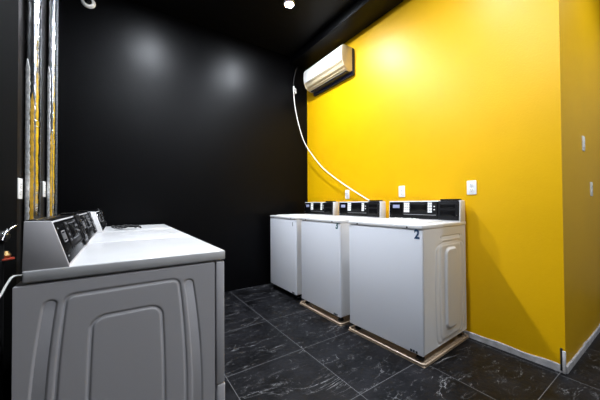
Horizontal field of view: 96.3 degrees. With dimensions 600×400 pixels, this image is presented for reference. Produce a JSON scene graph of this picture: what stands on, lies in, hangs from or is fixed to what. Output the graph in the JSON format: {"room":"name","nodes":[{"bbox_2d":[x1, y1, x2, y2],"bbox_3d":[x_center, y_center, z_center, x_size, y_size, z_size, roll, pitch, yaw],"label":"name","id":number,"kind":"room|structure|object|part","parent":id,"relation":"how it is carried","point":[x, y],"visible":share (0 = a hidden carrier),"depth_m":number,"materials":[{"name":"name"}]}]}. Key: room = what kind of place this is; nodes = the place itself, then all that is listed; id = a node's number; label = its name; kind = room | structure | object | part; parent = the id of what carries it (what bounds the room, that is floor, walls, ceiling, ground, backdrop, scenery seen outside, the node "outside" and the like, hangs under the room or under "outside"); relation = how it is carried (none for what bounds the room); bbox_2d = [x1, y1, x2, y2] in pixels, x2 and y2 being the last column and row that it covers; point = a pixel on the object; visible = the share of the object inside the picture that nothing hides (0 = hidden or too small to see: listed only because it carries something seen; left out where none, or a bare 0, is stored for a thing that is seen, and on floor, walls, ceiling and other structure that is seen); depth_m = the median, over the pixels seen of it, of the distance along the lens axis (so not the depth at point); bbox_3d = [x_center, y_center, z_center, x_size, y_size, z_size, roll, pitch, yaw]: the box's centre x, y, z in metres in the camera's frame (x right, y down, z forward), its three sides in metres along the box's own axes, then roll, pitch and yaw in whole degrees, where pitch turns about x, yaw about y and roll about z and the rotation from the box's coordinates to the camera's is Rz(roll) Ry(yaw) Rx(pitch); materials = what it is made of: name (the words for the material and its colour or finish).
{"room":"laundry","nodes":[
{"label":"laundry","id":0,"kind":"room"},
{"bbox_2d":[57,0,59,214],"bbox_3d":[-0.788,-0.531,0.212,0.120,3.340,5.617,0,-1,-34],"label":"wall","id":1,"kind":"structure","parent":0,"point":[58,0],"depth_m":2.54,"materials":[{"name":"black paint"}]},
{"bbox_2d":[0,0,18,399],"bbox_3d":[-1.038,-0.524,0.699,0.008,3.340,1.905,0,-1,-34],"label":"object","id":2,"kind":"structure","parent":1,"relation":"attached to","point":[8,8],"depth_m":1.37,"materials":[{"name":"black"}]},
{"bbox_2d":[17,178,22,198],"bbox_3d":[-1.588,-0.065,1.526,0.010,0.118,0.074,0,-1,-34],"label":"power outlet","id":3,"kind":"object","parent":1,"relation":"attached to","point":[19,180],"visible":1,"depth_m":1.51,"materials":[{"name":"white plastic"}]},
{"bbox_2d":[16,0,48,284],"bbox_3d":[-1.837,-0.503,1.884,0.006,3.340,0.938,0,-1,-34],"label":"trim","id":4,"kind":"structure","parent":1,"relation":"attached to","point":[22,9],"depth_m":1.59,"materials":[{"name":"black"}]},
{"bbox_2d":[24,0,41,220],"bbox_3d":[-1.645,-0.698,1.662,0.181,2.960,0.092,-1,-1,37],"label":"duct","id":5,"kind":"object","parent":1,"relation":"attached to","point":[32,185],"visible":0.72,"depth_m":1.60,"materials":[{"name":"metal"}]},
{"bbox_2d":[42,181,45,196],"bbox_3d":[-1.919,-0.081,2.019,0.010,0.118,0.074,0,-1,-34],"label":"power outlet","id":6,"kind":"object","parent":1,"relation":"attached to","point":[44,182],"visible":1,"depth_m":2.01,"materials":[{"name":"white plastic"}]},
{"bbox_2d":[47,0,57,216],"bbox_3d":[-1.970,-0.691,2.151,0.077,2.957,0.199,0,-1,-42],"label":"duct","id":7,"kind":"object","parent":1,"relation":"attached to","point":[52,77],"visible":0.68,"depth_m":2.08,"materials":[{"name":"metal"}]},
{"bbox_2d":[59,0,307,291],"bbox_3d":[-1.127,-0.487,3.441,3.223,3.340,0.120,0,-1,-34],"label":"wall","id":8,"kind":"structure","parent":0,"point":[192,129],"depth_m":3.18,"materials":[{"name":"black paint"}]},
{"bbox_2d":[81,0,95,8],"bbox_3d":[-2.126,-1.996,2.697,0.120,0.120,0.051,0,-1,-34],"label":"dome camera","id":9,"kind":"object","parent":8,"relation":"attached to","point":[90,4],"visible":1,"depth_m":2.70,"materials":[{"name":"white plastic"}]},
{"bbox_2d":[129,0,356,56],"bbox_3d":[1.440,-2.245,1.742,5.676,0.100,6.017,0,-1,-34],"label":"ceiling","id":10,"kind":"structure","parent":0,"point":[267,24],"depth_m":3.17,"materials":[{"name":"black paint"}]},
{"bbox_2d":[284,0,294,7],"bbox_3d":[-0.118,-2.159,2.960,0.124,0.022,0.124,0,-1,-34],"label":"recessed light","id":11,"kind":"object","parent":10,"relation":"in","point":[287,3],"visible":1,"depth_m":2.94,"materials":[{"name":"white"}]},
{"bbox_2d":[224,283,599,399],"bbox_3d":[1.461,1.195,1.697,5.676,0.100,6.017,0,-1,-34],"label":"floor","id":12,"kind":"structure","parent":0,"point":[276,347],"depth_m":1.85,"materials":[{"name":"black tile"}]},
{"bbox_2d":[0,225,16,399],"bbox_3d":[-1.261,0.648,1.122,0.060,1.070,0.288,0,-1,-34],"label":"gas valve","id":13,"kind":"object","parent":12,"relation":"on","point":[5,235],"visible":1,"depth_m":1.16,"materials":[{"name":"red metal"}]},
{"bbox_3d":[-1.306,0.241,1.190,0.040,0.030,0.040,0,-1,-34],"label":"stem","id":14,"kind":"part","parent":13,"relation":"part of","materials":[{"name":"gold metal"}]},
{"bbox_3d":[-1.284,0.143,1.173,0.031,0.060,0.190,0,-1,-34],"label":"lever","id":15,"kind":"part","parent":13,"relation":"part of","materials":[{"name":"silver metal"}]},
{"bbox_2d":[0,275,21,297],"bbox_3d":[-1.143,0.281,1.007,0.098,0.176,0.287,0,-1,-34],"label":"tube","id":16,"kind":"object","parent":13,"relation":"attached to","point":[13,276],"visible":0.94,"depth_m":1.01,"materials":[{"name":"white plastic"}]},
{"bbox_2d":[12,212,224,399],"bbox_3d":[-0.817,0.609,1.349,0.729,1.090,0.680,0,-1,-34],"label":"dryer","id":17,"kind":"object","parent":12,"relation":"on","point":[133,319],"visible":1,"depth_m":1.04,"materials":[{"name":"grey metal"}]},
{"bbox_3d":[-1.203,0.074,1.402,0.054,0.014,0.151,0,-1,-34],"label":"coin box lid","id":18,"kind":"part","parent":17,"relation":"part of","materials":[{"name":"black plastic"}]},
{"bbox_3d":[-1.145,0.178,1.427,0.018,0.055,0.120,0,-1,-34],"label":"coin drawer","id":19,"kind":"part","parent":17,"relation":"part of","materials":[{"name":"silver metal"}]},
{"bbox_3d":[-0.660,0.700,1.048,0.650,0.827,0.005,0,-1,-34],"label":"panel","id":20,"kind":"part","parent":17,"relation":"part of","materials":[{"name":"grey metal"}]},
{"bbox_3d":[-0.822,0.261,1.352,0.679,0.042,0.680,0,-1,-34],"label":"panel","id":21,"kind":"part","parent":17,"relation":"part of","materials":[{"name":"white metal"}]},
{"bbox_3d":[-0.557,0.571,1.524,0.038,0.561,0.678,0,-1,-34],"label":"panel","id":22,"kind":"part","parent":17,"relation":"part of","materials":[{"name":"grey metal"}]},
{"bbox_3d":[-0.552,0.987,1.521,0.040,0.264,0.678,0,-1,-34],"label":"panel","id":23,"kind":"part","parent":17,"relation":"part of","materials":[{"name":"grey metal"}]},
{"bbox_2d":[89,209,173,232],"bbox_3d":[-1.584,0.628,2.488,0.729,1.090,0.680,0,-1,-34],"label":"dryer","id":24,"kind":"object","parent":12,"relation":"on","point":[97,215],"visible":0.14,"depth_m":2.34,"materials":[{"name":"white metal"}]},
{"bbox_2d":[111,224,141,228],"bbox_3d":[-1.507,0.232,2.336,0.224,0.038,0.103,0,-1,-34],"label":"cord","id":25,"kind":"object","parent":24,"relation":"on","point":[124,225],"visible":1,"depth_m":2.31,"materials":[{"name":"black rubber"}]},
{"bbox_3d":[-1.588,0.280,2.491,0.679,0.042,0.680,0,-1,-34],"label":"panel","id":26,"kind":"part","parent":24,"relation":"part of","materials":[{"name":"white metal"}]},
{"bbox_2d":[78,210,189,242],"bbox_3d":[-1.200,0.618,1.918,0.729,1.090,0.680,0,-1,-34],"label":"dryer","id":27,"kind":"object","parent":12,"relation":"on","point":[87,220],"visible":0.11,"depth_m":1.85,"materials":[{"name":"white metal"}]},
{"bbox_3d":[-1.205,0.270,1.921,0.679,0.042,0.680,0,-1,-34],"label":"panel","id":28,"kind":"part","parent":27,"relation":"part of","materials":[{"name":"white metal"}]},
{"bbox_2d":[270,201,338,297],"bbox_3d":[0.051,0.585,3.556,0.672,1.140,0.667,0,-1,-34],"label":"washing machine","id":29,"kind":"object","parent":12,"relation":"on","point":[285,229],"visible":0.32,"depth_m":3.35,"materials":[{"name":"white metal"}]},
{"bbox_3d":[-0.215,0.674,3.375,0.016,0.869,0.641,0,-1,-34],"label":"panel","id":30,"kind":"part","parent":29,"relation":"part of","materials":[{"name":"white metal"}]},
{"bbox_3d":[0.235,0.663,3.292,0.635,0.863,0.025,0,-1,-34],"label":"panel","id":31,"kind":"part","parent":29,"relation":"part of","materials":[{"name":"white metal"}]},
{"bbox_3d":[-0.011,0.199,3.521,0.400,0.012,0.500,0,-1,-34],"label":"lid","id":32,"kind":"part","parent":29,"relation":"part of","materials":[{"name":"white metal"}]},
{"bbox_3d":[0.049,0.218,3.562,0.669,0.031,0.645,0,-1,-34],"label":"panel","id":33,"kind":"part","parent":29,"relation":"part of","materials":[{"name":"white metal"}]},
{"bbox_3d":[0.367,0.136,3.501,0.005,0.059,0.113,0,-1,-34],"label":"coin drawer","id":34,"kind":"part","parent":29,"relation":"part of","materials":[{"name":"black plastic"}]},
{"bbox_2d":[300,300,349,326],"bbox_3d":[0.472,1.153,2.934,0.704,0.028,0.684,0,-1,-34],"label":"drip tray","id":35,"kind":"object","parent":12,"relation":"on","point":[329,316],"visible":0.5,"depth_m":2.69,"materials":[{"name":"beige plastic"}]},
{"bbox_2d":[301,200,385,320],"bbox_3d":[0.466,0.575,2.940,0.672,1.140,0.667,0,-1,-34],"label":"washing machine","id":36,"kind":"object","parent":35,"relation":"on","point":[325,263],"visible":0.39,"depth_m":2.72,"materials":[{"name":"white metal"}]},
{"bbox_3d":[0.200,0.663,2.759,0.016,0.869,0.641,0,-1,-34],"label":"panel","id":37,"kind":"part","parent":36,"relation":"part of","materials":[{"name":"white metal"}]},
{"bbox_3d":[0.404,0.189,2.905,0.400,0.012,0.500,0,-1,-34],"label":"lid","id":38,"kind":"part","parent":36,"relation":"part of","materials":[{"name":"white metal"}]},
{"bbox_3d":[0.464,0.207,2.945,0.669,0.031,0.645,0,-1,-34],"label":"panel","id":39,"kind":"part","parent":36,"relation":"part of","materials":[{"name":"white metal"}]},
{"bbox_3d":[0.650,0.653,2.676,0.635,0.863,0.025,0,-1,-34],"label":"panel","id":40,"kind":"part","parent":36,"relation":"part of","materials":[{"name":"white metal"}]},
{"bbox_3d":[0.783,0.064,2.887,0.004,0.034,0.113,0,-1,-34],"label":"coin slot plate","id":41,"kind":"part","parent":36,"relation":"part of","materials":[{"name":"black plastic"}]},
{"bbox_3d":[0.781,0.125,2.885,0.005,0.059,0.113,0,-1,-34],"label":"coin drawer","id":42,"kind":"part","parent":36,"relation":"part of","materials":[{"name":"black plastic"}]},
{"bbox_2d":[348,325,468,368],"bbox_3d":[0.922,1.142,2.320,0.711,0.028,0.711,0,-1,-36],"label":"drip tray","id":43,"kind":"object","parent":12,"relation":"on","point":[431,357],"visible":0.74,"depth_m":2.08,"materials":[{"name":"beige plastic"}]},
{"bbox_2d":[349,199,466,360],"bbox_3d":[0.916,0.564,2.326,0.695,1.140,0.710,0,-1,-36],"label":"washing machine","id":44,"kind":"object","parent":43,"relation":"on","point":[408,276],"visible":1,"depth_m":2.07,"materials":[{"name":"white metal"}]},
{"bbox_3d":[0.649,0.652,2.127,0.017,0.869,0.683,0,-1,-36],"label":"panel","id":45,"kind":"part","parent":44,"relation":"part of","materials":[{"name":"white metal"}]},
{"bbox_3d":[0.854,0.178,2.287,0.414,0.012,0.532,0,-1,-36],"label":"lid","id":46,"kind":"part","parent":44,"relation":"part of","materials":[{"name":"white metal"}]},
{"bbox_3d":[0.915,0.197,2.331,0.692,0.031,0.687,0,-1,-36],"label":"panel","id":47,"kind":"part","parent":44,"relation":"part of","materials":[{"name":"white metal"}]},
{"bbox_3d":[0.859,1.105,1.914,0.058,0.048,0.060,0,-1,-36],"label":"leg","id":48,"kind":"part","parent":44,"relation":"part of","materials":[{"name":"black rubber"}]},
{"bbox_3d":[1.124,0.642,2.053,0.657,0.863,0.027,0,-1,-36],"label":"panel","id":49,"kind":"part","parent":44,"relation":"part of","materials":[{"name":"white metal"}]},
{"bbox_3d":[1.251,0.053,2.279,0.005,0.034,0.120,0,-1,-36],"label":"coin slot plate","id":50,"kind":"part","parent":44,"relation":"part of","materials":[{"name":"black plastic"}]},
{"bbox_3d":[1.250,0.114,2.277,0.005,0.059,0.120,0,-1,-36],"label":"coin drawer","id":51,"kind":"part","parent":44,"relation":"part of","materials":[{"name":"black plastic"}]},
{"bbox_3d":[1.287,-0.002,2.293,0.056,0.014,0.152,0,-1,-36],"label":"coin box lid","id":52,"kind":"part","parent":44,"relation":"part of","materials":[{"name":"black plastic"}]},
{"bbox_2d":[307,0,570,364],"bbox_3d":[0.989,-0.505,3.040,0.140,3.340,2.910,0,-1,-34],"label":"wall","id":53,"kind":"structure","parent":0,"point":[441,96],"depth_m":2.20,"materials":[{"name":"yellow paint"}]},
{"bbox_2d":[304,44,354,95],"bbox_3d":[0.365,-1.735,3.654,0.215,0.344,0.823,0,-1,-34],"label":"air conditioner","id":54,"kind":"object","parent":53,"relation":"attached to","point":[337,66],"visible":1,"depth_m":3.51,"materials":[{"name":"beige plastic"}]},
{"bbox_2d":[311,71,349,92],"bbox_3d":[0.399,-1.605,3.678,0.091,0.018,0.740,0,-1,-34],"label":"outlet","id":55,"kind":"object","parent":54,"relation":"attached to","point":[338,76],"depth_m":3.63,"materials":[{"name":"white plastic"}]},
{"bbox_2d":[293,66,368,200],"bbox_3d":[0.432,-0.945,3.586,0.126,2.246,1.416,0,-1,-44],"label":"hose","id":56,"kind":"object","parent":53,"relation":"attached to","point":[294,88],"visible":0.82,"depth_m":4.01,"materials":[{"name":"white plastic"}]},
{"bbox_2d":[290,0,403,69],"bbox_3d":[0.794,-2.118,2.936,0.307,0.115,2.910,0,-1,-34],"label":"trim","id":57,"kind":"structure","parent":53,"relation":"attached to","point":[361,14],"depth_m":3.26,"materials":[{"name":"black paint"}]},
{"bbox_2d":[345,190,348,198],"bbox_3d":[0.609,-0.071,3.468,0.010,0.118,0.074,0,-1,-34],"label":"power outlet","id":58,"kind":"object","parent":53,"relation":"attached to","point":[346,191],"visible":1,"depth_m":3.47,"materials":[{"name":"white plastic"}]},
{"bbox_2d":[399,186,404,196],"bbox_3d":[1.059,-0.089,2.799,0.010,0.118,0.074,0,-1,-34],"label":"power outlet","id":59,"kind":"object","parent":53,"relation":"attached to","point":[401,188],"visible":1,"depth_m":2.79,"materials":[{"name":"white plastic"}]},
{"bbox_2d":[467,180,476,194],"bbox_3d":[1.433,-0.104,2.245,0.010,0.118,0.074,0,-1,-34],"label":"power outlet","id":60,"kind":"object","parent":53,"relation":"attached to","point":[471,185],"visible":1,"depth_m":2.24,"materials":[{"name":"white plastic"}]},
{"bbox_2d":[463,330,562,372],"bbox_3d":[0.937,1.139,2.977,0.010,0.051,2.910,0,-1,-34],"label":"baseboard","id":61,"kind":"structure","parent":53,"relation":"attached to","point":[545,362],"depth_m":1.99,"materials":[{"name":"white wood"}]},
{"bbox_2d":[560,348,562,370],"bbox_3d":[1.736,1.058,1.784,0.012,0.148,0.012,0,-1,-34],"label":"trim","id":62,"kind":"structure","parent":53,"relation":"attached to","point":[561,349],"depth_m":1.78,"materials":[{"name":"black rubber"}]},
{"bbox_2d":[562,351,566,373],"bbox_3d":[1.744,1.071,1.772,0.015,0.145,0.016,0,-1,-34],"label":"trim","id":63,"kind":"structure","parent":53,"relation":"attached to","point":[563,352],"depth_m":1.77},
{"bbox_2d":[564,0,599,358],"bbox_3d":[2.738,-0.522,2.548,2.213,3.340,0.140,0,-1,-34],"label":"wall","id":64,"kind":"structure","parent":0,"point":[582,17],"depth_m":2.12,"materials":[{"name":"yellow paint"}]},
{"bbox_2d":[566,324,599,373],"bbox_3d":[2.732,1.121,2.425,2.353,0.052,0.010,0,-1,-34],"label":"baseboard","id":65,"kind":"structure","parent":64,"relation":"attached to","point":[574,360],"depth_m":1.99,"materials":[{"name":"white wood"}]},
{"bbox_2d":[582,136,584,150],"bbox_3d":[2.243,-0.447,2.122,0.074,0.118,0.012,0,-1,-34],"label":"wall switch","id":66,"kind":"object","parent":64,"relation":"attached to","point":[583,137],"visible":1,"depth_m":2.11,"materials":[{"name":"white plastic"}]},
{"bbox_2d":[590,182,592,195],"bbox_3d":[2.452,-0.092,2.258,0.074,0.118,0.010,0,-1,-34],"label":"power outlet","id":67,"kind":"object","parent":64,"relation":"attached to","point":[591,183],"visible":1,"depth_m":2.25,"materials":[{"name":"white plastic"}]}
]}

